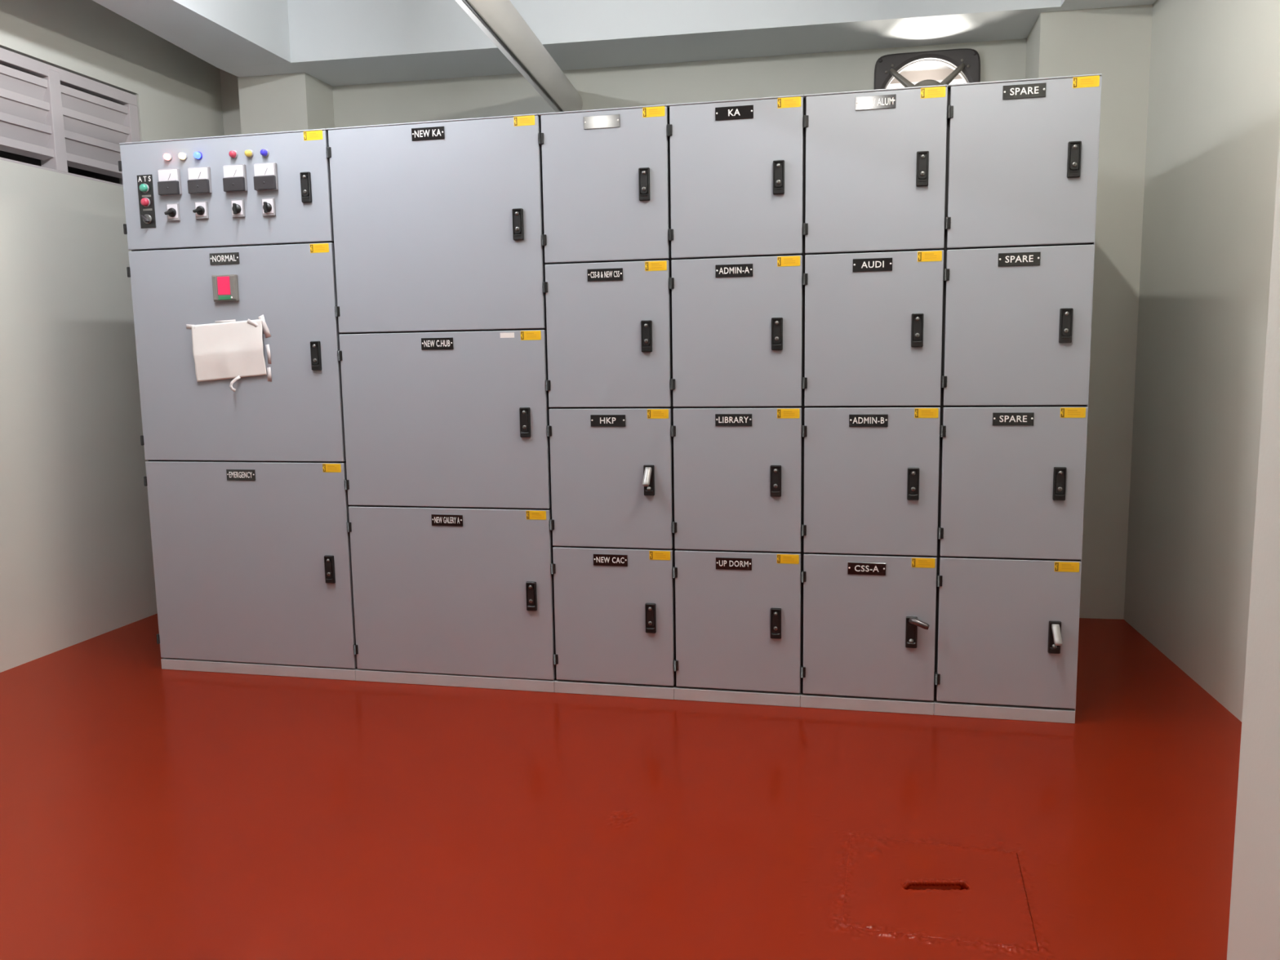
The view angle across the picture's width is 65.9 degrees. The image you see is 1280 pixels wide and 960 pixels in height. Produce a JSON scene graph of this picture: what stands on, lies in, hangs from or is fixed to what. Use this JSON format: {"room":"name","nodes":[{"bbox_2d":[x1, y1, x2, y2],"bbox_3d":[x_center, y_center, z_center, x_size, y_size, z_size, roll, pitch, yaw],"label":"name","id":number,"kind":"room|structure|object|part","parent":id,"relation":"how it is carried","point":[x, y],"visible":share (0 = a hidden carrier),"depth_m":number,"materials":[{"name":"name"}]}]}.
{"room":"electrical room","nodes":[
{"label":"electrical room","id":0,"kind":"room"},
{"bbox_2d":[0,0,224,672],"bbox_3d":[-3.520,-0.571,2.758,0.570,3.300,7.900,1,7,12],"label":"wall","id":1,"kind":"structure","parent":0,"point":[77,561],"depth_m":4.84,"materials":[{"name":"paint"}]},
{"bbox_2d":[0,47,140,186],"bbox_3d":[-2.884,-1.692,4.491,0.089,0.497,1.636,1,7,12],"label":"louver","id":2,"kind":"structure","parent":1,"relation":"in","point":[60,118],"depth_m":4.75,"materials":[{"name":"paint"}]},
{"bbox_3d":[-2.886,-1.808,4.460,0.060,0.116,0.471,1,7,12],"label":"louvre blade","id":3,"kind":"part","parent":2,"relation":"part of","materials":[{"name":"paint"}]},
{"bbox_3d":[-2.885,-1.704,4.474,0.060,0.116,0.471,1,7,12],"label":"louvre blade","id":4,"kind":"part","parent":2,"relation":"part of","materials":[{"name":"paint"}]},
{"bbox_3d":[-2.883,-1.599,4.487,0.060,0.116,0.471,1,7,12],"label":"louvre blade","id":5,"kind":"part","parent":2,"relation":"part of","materials":[{"name":"paint"}]},
{"bbox_3d":[-2.882,-1.526,4.497,0.060,0.048,0.471,1,7,12],"label":"louvre blade","id":6,"kind":"part","parent":2,"relation":"part of","materials":[{"name":"paint"}]},
{"bbox_3d":[-2.769,-1.668,5.007,0.060,0.116,0.464,1,7,12],"label":"louvre blade","id":7,"kind":"part","parent":2,"relation":"part of","materials":[{"name":"paint"}]},
{"bbox_3d":[-2.768,-1.595,5.016,0.060,0.048,0.464,1,7,12],"label":"louvre blade","id":8,"kind":"part","parent":2,"relation":"part of","materials":[{"name":"paint"}]},
{"bbox_3d":[-2.772,-1.876,4.980,0.060,0.116,0.464,1,7,12],"label":"louvre blade","id":9,"kind":"part","parent":2,"relation":"part of","materials":[{"name":"paint"}]},
{"bbox_3d":[-2.771,-1.773,4.994,0.060,0.116,0.464,1,7,12],"label":"louvre blade","id":10,"kind":"part","parent":2,"relation":"part of","materials":[{"name":"paint"}]},
{"bbox_2d":[0,613,1241,959],"bbox_3d":[-0.699,1.110,2.360,5.850,0.038,8.100,1,7,12],"label":"floor","id":11,"kind":"structure","parent":0,"point":[148,811],"depth_m":2.97,"materials":[{"name":"red paint"}]},
{"bbox_2d":[118,128,357,680],"bbox_3d":[-1.602,-0.346,4.723,0.966,2.293,1.134,1,7,12],"label":"tall cabinet","id":12,"kind":"object","parent":11,"relation":"on","point":[248,504],"visible":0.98,"depth_m":4.20,"materials":[{"name":"metal"}]},
{"bbox_2d":[140,213,151,223],"bbox_3d":[-2.085,-1.102,4.162,0.040,0.040,0.027,1,7,12],"label":"switch","id":13,"kind":"object","parent":12,"relation":"attached to","point":[144,218],"depth_m":4.17,"materials":[{"name":"grey metal"}]},
{"bbox_3d":[-2.084,-1.176,4.168,0.073,0.218,0.005,1,7,12],"label":"control plate","id":14,"kind":"part","parent":12,"relation":"part of","materials":[{"name":"black plastic"}]},
{"bbox_2d":[163,152,172,161],"bbox_3d":[-1.969,-1.346,4.109,0.033,0.033,0.024,1,7,12],"label":"lamp","id":15,"kind":"object","parent":12,"relation":"attached to","point":[167,157],"depth_m":4.11,"materials":[{"name":"white plastic"}]},
{"bbox_2d":[164,203,180,221],"bbox_3d":[-1.962,-1.123,4.132,0.058,0.072,0.035,1,7,12],"label":"switch","id":16,"kind":"object","parent":12,"relation":"attached to","point":[171,211],"depth_m":4.14,"materials":[{"name":"grey plastic"}]},
{"bbox_2d":[177,152,187,160],"bbox_3d":[-1.900,-1.344,4.094,0.033,0.033,0.024,1,7,12],"label":"lamp","id":17,"kind":"object","parent":12,"relation":"attached to","point":[181,156],"depth_m":4.10,"materials":[{"name":"white plastic"}]},
{"bbox_2d":[193,151,202,159],"bbox_3d":[-1.831,-1.342,4.079,0.033,0.033,0.024,1,7,12],"label":"lamp","id":18,"kind":"object","parent":12,"relation":"attached to","point":[197,155],"depth_m":4.08,"materials":[{"name":"blue plastic"}]},
{"bbox_2d":[192,200,208,219],"bbox_3d":[-1.830,-1.124,4.103,0.058,0.072,0.035,1,7,12],"label":"switch","id":19,"kind":"object","parent":12,"relation":"attached to","point":[200,208],"depth_m":4.11,"materials":[{"name":"grey plastic"}]},
{"bbox_3d":[-1.723,-1.195,4.098,0.955,0.435,0.022,1,7,12],"label":"door","id":20,"kind":"part","parent":12,"relation":"part of","materials":[{"name":"paint"}]},
{"bbox_2d":[186,314,271,391],"bbox_3d":[-1.739,-0.532,4.160,0.400,0.320,0.033,1,7,12],"label":"paper notice","id":21,"kind":"object","parent":12,"relation":"attached to","point":[223,349],"visible":1,"depth_m":4.16,"materials":[{"name":"white paper"}]},
{"bbox_2d":[228,150,237,159],"bbox_3d":[-1.670,-1.335,4.045,0.033,0.033,0.024,1,7,12],"label":"lamp","id":22,"kind":"object","parent":12,"relation":"on","point":[233,154],"depth_m":4.05,"materials":[{"name":"red plastic"}]},
{"bbox_3d":[-1.712,-0.528,4.184,0.955,0.898,0.022,1,7,12],"label":"door","id":23,"kind":"part","parent":12,"relation":"part of","materials":[{"name":"paint"}]},
{"bbox_2d":[231,199,244,217],"bbox_3d":[-1.664,-1.121,4.067,0.058,0.072,0.035,1,7,12],"label":"switch","id":24,"kind":"object","parent":12,"relation":"attached to","point":[237,206],"depth_m":4.07,"materials":[{"name":"grey plastic"}]},
{"bbox_2d":[244,149,253,158],"bbox_3d":[-1.600,-1.334,4.029,0.033,0.033,0.024,1,7,12],"label":"lamp","id":25,"kind":"object","parent":12,"relation":"attached to","point":[249,153],"depth_m":4.03,"materials":[{"name":"yellow plastic"}]},
{"bbox_3d":[-1.698,0.364,4.298,0.955,0.890,0.022,1,7,12],"label":"door","id":26,"kind":"part","parent":12,"relation":"part of","materials":[{"name":"paint"}]},
{"bbox_2d":[260,148,269,157],"bbox_3d":[-1.530,-1.332,4.014,0.033,0.033,0.024,1,7,12],"label":"lamp","id":27,"kind":"object","parent":12,"relation":"on","point":[264,153],"depth_m":4.02,"materials":[{"name":"blue plastic"}]},
{"bbox_2d":[261,197,275,216],"bbox_3d":[-1.526,-1.118,4.037,0.058,0.072,0.035,1,7,12],"label":"switch","id":28,"kind":"object","parent":12,"relation":"attached to","point":[268,204],"depth_m":4.04,"materials":[{"name":"grey plastic"}]},
{"bbox_3d":[-1.356,-1.193,3.997,0.028,0.083,0.008,1,7,12],"label":"handle lever","id":29,"kind":"part","parent":12,"relation":"part of","materials":[{"name":"black plastic"}]},
{"bbox_3d":[-1.355,-1.187,4.001,0.042,0.120,0.016,1,7,12],"label":"handle plate","id":30,"kind":"part","parent":12,"relation":"part of","materials":[{"name":"black plastic"}]},
{"bbox_3d":[-1.344,-0.520,4.082,0.028,0.083,0.008,1,7,12],"label":"handle lever","id":31,"kind":"part","parent":12,"relation":"part of","materials":[{"name":"black plastic"}]},
{"bbox_3d":[-1.343,-0.514,4.087,0.042,0.120,0.016,1,7,12],"label":"handle plate","id":32,"kind":"part","parent":12,"relation":"part of","materials":[{"name":"black plastic"}]},
{"bbox_3d":[-1.323,0.375,4.196,0.028,0.083,0.008,1,7,12],"label":"handle lever","id":33,"kind":"part","parent":12,"relation":"part of","materials":[{"name":"black plastic"}]},
{"bbox_3d":[-1.322,0.381,4.200,0.042,0.120,0.016,1,7,12],"label":"handle plate","id":34,"kind":"part","parent":12,"relation":"part of","materials":[{"name":"black plastic"}]},
{"bbox_2d":[325,113,555,692],"bbox_3d":[-0.692,-0.337,4.532,0.892,2.293,1.119,1,7,12],"label":"tall cabinet","id":35,"kind":"object","parent":11,"relation":"on","point":[440,309],"visible":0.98,"depth_m":4.00,"materials":[{"name":"metal"}]},
{"bbox_3d":[-0.812,-1.000,3.924,0.882,0.805,0.022,1,7,12],"label":"door","id":36,"kind":"part","parent":35,"relation":"part of","materials":[{"name":"paint"}]},
{"bbox_3d":[-0.800,-0.243,4.021,0.882,0.711,0.022,1,7,12],"label":"door","id":37,"kind":"part","parent":35,"relation":"part of","materials":[{"name":"paint"}]},
{"bbox_3d":[-0.788,0.466,4.112,0.882,0.706,0.022,1,7,12],"label":"door","id":38,"kind":"part","parent":35,"relation":"part of","materials":[{"name":"paint"}]},
{"bbox_3d":[-0.475,-0.999,3.829,0.028,0.083,0.008,1,7,12],"label":"handle lever","id":39,"kind":"part","parent":35,"relation":"part of","materials":[{"name":"black plastic"}]},
{"bbox_3d":[-0.475,-0.993,3.833,0.042,0.120,0.016,1,7,12],"label":"handle plate","id":40,"kind":"part","parent":35,"relation":"part of","materials":[{"name":"black plastic"}]},
{"bbox_3d":[-0.459,-0.235,3.926,0.028,0.083,0.008,1,7,12],"label":"handle lever","id":41,"kind":"part","parent":35,"relation":"part of","materials":[{"name":"black plastic"}]},
{"bbox_3d":[-0.458,-0.229,3.930,0.042,0.120,0.016,1,7,12],"label":"handle plate","id":42,"kind":"part","parent":35,"relation":"part of","materials":[{"name":"black plastic"}]},
{"bbox_3d":[-0.444,0.468,4.015,0.028,0.083,0.008,1,7,12],"label":"handle lever","id":43,"kind":"part","parent":35,"relation":"part of","materials":[{"name":"black plastic"}]},
{"bbox_3d":[-0.443,0.474,4.019,0.042,0.120,0.016,1,7,12],"label":"handle plate","id":44,"kind":"part","parent":35,"relation":"part of","materials":[{"name":"black plastic"}]},
{"bbox_2d":[538,104,675,699],"bbox_3d":[-0.016,-0.326,4.364,0.499,2.293,1.161,1,7,12],"label":"tall cabinet","id":45,"kind":"object","parent":11,"relation":"on","point":[605,241],"visible":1,"depth_m":3.85,"materials":[{"name":"metal"}]},
{"bbox_3d":[-0.134,-1.117,3.760,0.489,0.554,0.022,1,7,12],"label":"door","id":46,"kind":"part","parent":45,"relation":"part of","materials":[{"name":"paint"}]},
{"bbox_3d":[-0.125,-0.561,3.831,0.489,0.555,0.022,1,7,12],"label":"door","id":47,"kind":"part","parent":45,"relation":"part of","materials":[{"name":"paint"}]},
{"bbox_3d":[-0.116,-0.006,3.902,0.489,0.552,0.022,1,7,12],"label":"door","id":48,"kind":"part","parent":45,"relation":"part of","materials":[{"name":"paint"}]},
{"bbox_3d":[-0.107,0.547,3.973,0.489,0.552,0.022,1,7,12],"label":"door","id":49,"kind":"part","parent":45,"relation":"part of","materials":[{"name":"paint"}]},
{"bbox_3d":[0.015,-1.118,3.705,0.028,0.083,0.008,1,7,12],"label":"handle lever","id":50,"kind":"part","parent":45,"relation":"part of","materials":[{"name":"black plastic"}]},
{"bbox_3d":[0.016,-1.112,3.710,0.042,0.120,0.016,1,7,12],"label":"handle plate","id":51,"kind":"part","parent":45,"relation":"part of","materials":[{"name":"black plastic"}]},
{"bbox_3d":[0.024,-0.557,3.777,0.028,0.083,0.008,1,7,12],"label":"handle lever","id":52,"kind":"part","parent":45,"relation":"part of","materials":[{"name":"black plastic"}]},
{"bbox_3d":[0.025,-0.551,3.782,0.042,0.120,0.016,1,7,12],"label":"handle plate","id":53,"kind":"part","parent":45,"relation":"part of","materials":[{"name":"black plastic"}]},
{"bbox_3d":[0.027,-0.013,3.824,0.032,0.071,0.054,1,7,12],"label":"handle lever","id":54,"kind":"part","parent":45,"relation":"part of","materials":[{"name":"silver metal"}]},
{"bbox_2d":[645,475,652,488],"bbox_3d":[0.035,0.006,3.853,0.026,0.062,0.002,1,7,12],"label":"handle","id":55,"kind":"object","parent":45,"relation":"on","point":[650,486],"depth_m":3.85,"materials":[{"name":"silver metal"}]},
{"bbox_3d":[0.035,0.002,3.852,0.042,0.120,0.016,1,7,12],"label":"handle plate","id":56,"kind":"part","parent":45,"relation":"part of","materials":[{"name":"black plastic"}]},
{"bbox_3d":[0.041,0.544,3.919,0.028,0.083,0.008,1,7,12],"label":"handle lever","id":57,"kind":"part","parent":45,"relation":"part of","materials":[{"name":"black plastic"}]},
{"bbox_3d":[0.042,0.550,3.923,0.042,0.120,0.016,1,7,12],"label":"handle plate","id":58,"kind":"part","parent":45,"relation":"part of","materials":[{"name":"black plastic"}]},
{"bbox_2d":[666,94,804,706],"bbox_3d":[0.477,-0.323,4.277,0.499,2.293,1.119,1,7,12],"label":"tall cabinet","id":59,"kind":"object","parent":11,"relation":"on","point":[735,166],"visible":0.98,"depth_m":3.74,"materials":[{"name":"metal"}]},
{"bbox_3d":[0.355,-1.111,3.654,0.489,0.554,0.022,1,7,12],"label":"door","id":60,"kind":"part","parent":59,"relation":"part of","materials":[{"name":"paint"}]},
{"bbox_3d":[0.364,-0.555,3.725,0.489,0.555,0.022,1,7,12],"label":"door","id":61,"kind":"part","parent":59,"relation":"part of","materials":[{"name":"paint"}]},
{"bbox_3d":[0.373,-0.001,3.796,0.489,0.552,0.022,1,7,12],"label":"door","id":62,"kind":"part","parent":59,"relation":"part of","materials":[{"name":"paint"}]},
{"bbox_3d":[0.382,0.553,3.867,0.489,0.552,0.022,1,7,12],"label":"door","id":63,"kind":"part","parent":59,"relation":"part of","materials":[{"name":"paint"}]},
{"bbox_3d":[0.525,0.556,3.818,0.042,0.120,0.016,1,7,12],"label":"handle plate","id":64,"kind":"part","parent":59,"relation":"part of","materials":[{"name":"black plastic"}]},
{"bbox_3d":[0.524,0.550,3.813,0.028,0.083,0.008,1,7,12],"label":"handle lever","id":65,"kind":"part","parent":59,"relation":"part of","materials":[{"name":"black plastic"}]},
{"bbox_3d":[0.515,0.004,3.747,0.042,0.120,0.016,1,7,12],"label":"handle plate","id":66,"kind":"part","parent":59,"relation":"part of","materials":[{"name":"black plastic"}]},
{"bbox_3d":[0.515,-0.002,3.743,0.028,0.083,0.008,1,7,12],"label":"handle lever","id":67,"kind":"part","parent":59,"relation":"part of","materials":[{"name":"black plastic"}]},
{"bbox_3d":[0.510,-0.550,3.672,0.028,0.083,0.008,1,7,12],"label":"handle lever","id":68,"kind":"part","parent":59,"relation":"part of","materials":[{"name":"black plastic"}]},
{"bbox_3d":[0.510,-0.544,3.676,0.042,0.120,0.016,1,7,12],"label":"handle plate","id":69,"kind":"part","parent":59,"relation":"part of","materials":[{"name":"black plastic"}]},
{"bbox_3d":[0.506,-1.105,3.603,0.042,0.120,0.016,1,7,12],"label":"handle plate","id":70,"kind":"part","parent":59,"relation":"part of","materials":[{"name":"black plastic"}]},
{"bbox_3d":[0.505,-1.111,3.599,0.028,0.083,0.008,1,7,12],"label":"handle lever","id":71,"kind":"part","parent":59,"relation":"part of","materials":[{"name":"black plastic"}]},
{"bbox_2d":[800,84,947,715],"bbox_3d":[0.963,-0.316,4.159,0.499,2.293,1.143,1,7,12],"label":"tall cabinet","id":72,"kind":"object","parent":11,"relation":"on","point":[874,161],"visible":1,"depth_m":3.64,"materials":[{"name":"metal"}]},
{"bbox_3d":[0.870,0.558,3.760,0.489,0.552,0.022,1,7,12],"label":"door","id":73,"kind":"part","parent":72,"relation":"part of","materials":[{"name":"paint"}]},
{"bbox_3d":[0.861,0.005,3.690,0.489,0.552,0.022,1,7,12],"label":"door","id":74,"kind":"part","parent":72,"relation":"part of","materials":[{"name":"paint"}]},
{"bbox_3d":[0.852,-0.550,3.618,0.489,0.555,0.022,1,7,12],"label":"door","id":75,"kind":"part","parent":72,"relation":"part of","materials":[{"name":"paint"}]},
{"bbox_3d":[0.843,-1.106,3.547,0.489,0.554,0.022,1,7,12],"label":"door","id":76,"kind":"part","parent":72,"relation":"part of","materials":[{"name":"paint"}]},
{"bbox_2d":[907,625,915,641],"bbox_3d":[1.021,0.578,3.712,0.026,0.062,0.002,1,7,12],"label":"handle","id":77,"kind":"object","parent":72,"relation":"on","point":[911,628],"depth_m":3.71,"materials":[{"name":"black"}]},
{"bbox_3d":[1.021,0.573,3.711,0.042,0.120,0.016,1,7,12],"label":"handle plate","id":78,"kind":"part","parent":72,"relation":"part of","materials":[{"name":"black plastic"}]},
{"bbox_3d":[1.008,0.015,3.641,0.042,0.120,0.016,1,7,12],"label":"handle plate","id":79,"kind":"part","parent":72,"relation":"part of","materials":[{"name":"black plastic"}]},
{"bbox_3d":[1.007,0.009,3.636,0.028,0.083,0.008,1,7,12],"label":"handle lever","id":80,"kind":"part","parent":72,"relation":"part of","materials":[{"name":"black plastic"}]},
{"bbox_3d":[1.003,-0.541,3.568,0.042,0.120,0.016,1,7,12],"label":"handle plate","id":81,"kind":"part","parent":72,"relation":"part of","materials":[{"name":"black plastic"}]},
{"bbox_3d":[1.002,-0.547,3.564,0.028,0.083,0.008,1,7,12],"label":"handle lever","id":82,"kind":"part","parent":72,"relation":"part of","materials":[{"name":"black plastic"}]},
{"bbox_3d":[1.042,0.536,3.683,0.075,0.037,0.026,4,9,36],"label":"handle lever","id":83,"kind":"part","parent":72,"relation":"part of","materials":[{"name":"grey metal"}]},
{"bbox_3d":[1.001,-1.103,3.495,0.042,0.120,0.016,1,7,12],"label":"handle plate","id":84,"kind":"part","parent":72,"relation":"part of","materials":[{"name":"black plastic"}]},
{"bbox_3d":[1.000,-1.109,3.491,0.028,0.083,0.008,1,7,12],"label":"handle lever","id":85,"kind":"part","parent":72,"relation":"part of","materials":[{"name":"black plastic"}]},
{"bbox_2d":[840,834,1038,951],"bbox_3d":[0.760,1.058,2.549,0.447,0.045,0.464,1,8,15],"label":"floor hatch","id":86,"kind":"object","parent":11,"relation":"on","point":[948,891],"visible":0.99,"depth_m":2.52,"materials":[{"name":"red paint"}]},
{"bbox_2d":[933,73,1102,723],"bbox_3d":[1.449,-0.309,4.044,0.499,2.293,1.161,1,7,12],"label":"tall cabinet","id":87,"kind":"object","parent":11,"relation":"on","point":[1022,155],"visible":0.98,"depth_m":3.53,"materials":[{"name":"metal"}]},
{"bbox_3d":[1.359,0.564,3.654,0.489,0.552,0.022,1,7,12],"label":"door","id":88,"kind":"part","parent":87,"relation":"part of","materials":[{"name":"paint"}]},
{"bbox_3d":[1.350,0.011,3.583,0.489,0.552,0.022,1,7,12],"label":"door","id":89,"kind":"part","parent":87,"relation":"part of","materials":[{"name":"paint"}]},
{"bbox_3d":[1.341,-0.544,3.512,0.489,0.555,0.022,1,7,12],"label":"door","id":90,"kind":"part","parent":87,"relation":"part of","materials":[{"name":"paint"}]},
{"bbox_3d":[1.332,-1.100,3.441,0.489,0.554,0.022,1,7,12],"label":"door","id":91,"kind":"part","parent":87,"relation":"part of","materials":[{"name":"paint"}]},
{"bbox_2d":[1050,631,1057,646],"bbox_3d":[1.514,0.580,3.604,0.026,0.062,0.002,1,7,12],"label":"handle","id":92,"kind":"object","parent":87,"relation":"on","point":[1052,644],"depth_m":3.61,"materials":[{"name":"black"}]},
{"bbox_3d":[1.514,0.575,3.603,0.042,0.120,0.016,1,7,12],"label":"handle plate","id":93,"kind":"part","parent":87,"relation":"part of","materials":[{"name":"black plastic"}]},
{"bbox_3d":[1.512,0.561,3.574,0.029,0.071,0.057,0,7,5],"label":"handle lever","id":94,"kind":"part","parent":87,"relation":"part of","materials":[{"name":"silver metal"}]},
{"bbox_3d":[1.502,0.014,3.532,0.042,0.120,0.016,1,7,12],"label":"handle plate","id":95,"kind":"part","parent":87,"relation":"part of","materials":[{"name":"black plastic"}]},
{"bbox_3d":[1.501,0.008,3.528,0.028,0.083,0.008,1,7,12],"label":"handle lever","id":96,"kind":"part","parent":87,"relation":"part of","materials":[{"name":"black plastic"}]},
{"bbox_3d":[1.494,-0.542,3.461,0.042,0.120,0.016,1,7,12],"label":"handle plate","id":97,"kind":"part","parent":87,"relation":"part of","materials":[{"name":"black plastic"}]},
{"bbox_3d":[1.493,-0.548,3.456,0.028,0.083,0.008,1,7,12],"label":"handle lever","id":98,"kind":"part","parent":87,"relation":"part of","materials":[{"name":"black plastic"}]},
{"bbox_3d":[1.491,-1.101,3.388,0.042,0.120,0.016,1,7,12],"label":"handle plate","id":99,"kind":"part","parent":87,"relation":"part of","materials":[{"name":"black plastic"}]},
{"bbox_3d":[1.490,-1.107,3.383,0.028,0.083,0.008,1,7,12],"label":"handle lever","id":100,"kind":"part","parent":87,"relation":"part of","materials":[{"name":"black plastic"}]},
{"bbox_2d":[219,38,1026,135],"bbox_3d":[0.058,-1.011,5.740,5.554,3.300,0.200,0,7,10],"label":"wall","id":101,"kind":"structure","parent":0,"point":[657,84],"depth_m":5.49,"materials":[{"name":"paint"}]},
{"bbox_2d":[237,72,334,134],"bbox_3d":[-2.006,-1.004,5.943,0.413,3.300,0.473,1,7,12],"label":"column","id":102,"kind":"structure","parent":101,"relation":"attached to","point":[300,101],"depth_m":5.58,"materials":[{"name":"paint"}]},
{"bbox_2d":[217,0,1156,86],"bbox_3d":[0.209,-2.455,5.245,5.007,0.355,0.664,0,7,11],"label":"ceiling","id":103,"kind":"structure","parent":101,"relation":"attached to","point":[335,42],"depth_m":5.11,"materials":[{"name":"paint"}]},
{"bbox_2d":[874,48,980,89],"bbox_3d":[1.535,-2.001,5.319,0.540,0.540,0.436,1,7,12],"label":"exhaust fan","id":104,"kind":"object","parent":101,"relation":"attached to","point":[926,68],"visible":0.38,"depth_m":5.21,"materials":[{"name":"grey metal"}]},
{"bbox_3d":[1.390,-2.106,5.206,0.196,0.190,0.044,4,9,35],"label":"support arm","id":105,"kind":"part","parent":104,"relation":"part of","materials":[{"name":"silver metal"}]},
{"bbox_3d":[1.506,-1.983,5.183,0.210,0.210,0.155,1,7,12],"label":"motor","id":106,"kind":"part","parent":104,"relation":"part of","materials":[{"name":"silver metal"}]},
{"bbox_3d":[1.623,-2.103,5.156,0.196,0.190,0.044,-2,7,-10],"label":"support arm","id":107,"kind":"part","parent":104,"relation":"part of","materials":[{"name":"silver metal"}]},
{"bbox_2d":[1025,4,1152,619],"bbox_3d":[2.347,-0.966,5.094,0.709,3.300,0.578,1,7,12],"label":"column","id":108,"kind":"structure","parent":101,"relation":"attached to","point":[1113,42],"depth_m":4.80,"materials":[{"name":"paint"}]},
{"bbox_2d":[1124,0,1279,721],"bbox_3d":[1.937,-0.507,1.572,0.160,3.300,7.906,0,7,10],"label":"wall","id":109,"kind":"structure","parent":0,"point":[1212,140],"depth_m":4.00,"materials":[{"name":"paint"}]},
{"bbox_2d":[1060,0,1145,6],"bbox_3d":[1.619,-1.946,1.092,0.700,0.355,7.138,0,7,10],"label":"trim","id":110,"kind":"structure","parent":109,"relation":"attached to","point":[1064,2],"depth_m":4.59,"materials":[{"name":"paint"}]},
{"bbox_2d":[1226,133,1279,959],"bbox_3d":[1.542,-0.480,1.413,0.904,3.300,0.623,1,7,12],"label":"wall","id":111,"kind":"structure","parent":109,"relation":"attached to","point":[1254,926],"depth_m":1.84,"materials":[{"name":"paint"}]},
{"bbox_3d":[-0.754,-2.249,1.929,5.850,0.150,8.100,1,7,12],"label":"ceiling","id":112,"kind":"structure","parent":0,"visible":0},
{"bbox_2d":[92,0,290,67],"bbox_3d":[-2.766,-1.986,1.963,0.432,0.355,6.953,1,7,11],"label":"ceiling beam","id":113,"kind":"structure","parent":112,"relation":"attached to","point":[222,33],"depth_m":4.90,"materials":[{"name":"paint"}]},
{"bbox_2d":[454,0,582,111],"bbox_3d":[-0.869,-1.853,1.960,0.176,0.639,7.401,0,7,7],"label":"duct","id":114,"kind":"object","parent":112,"relation":"hanging from","point":[500,20],"visible":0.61,"depth_m":4.37,"materials":[{"name":"metal"}]}
]}

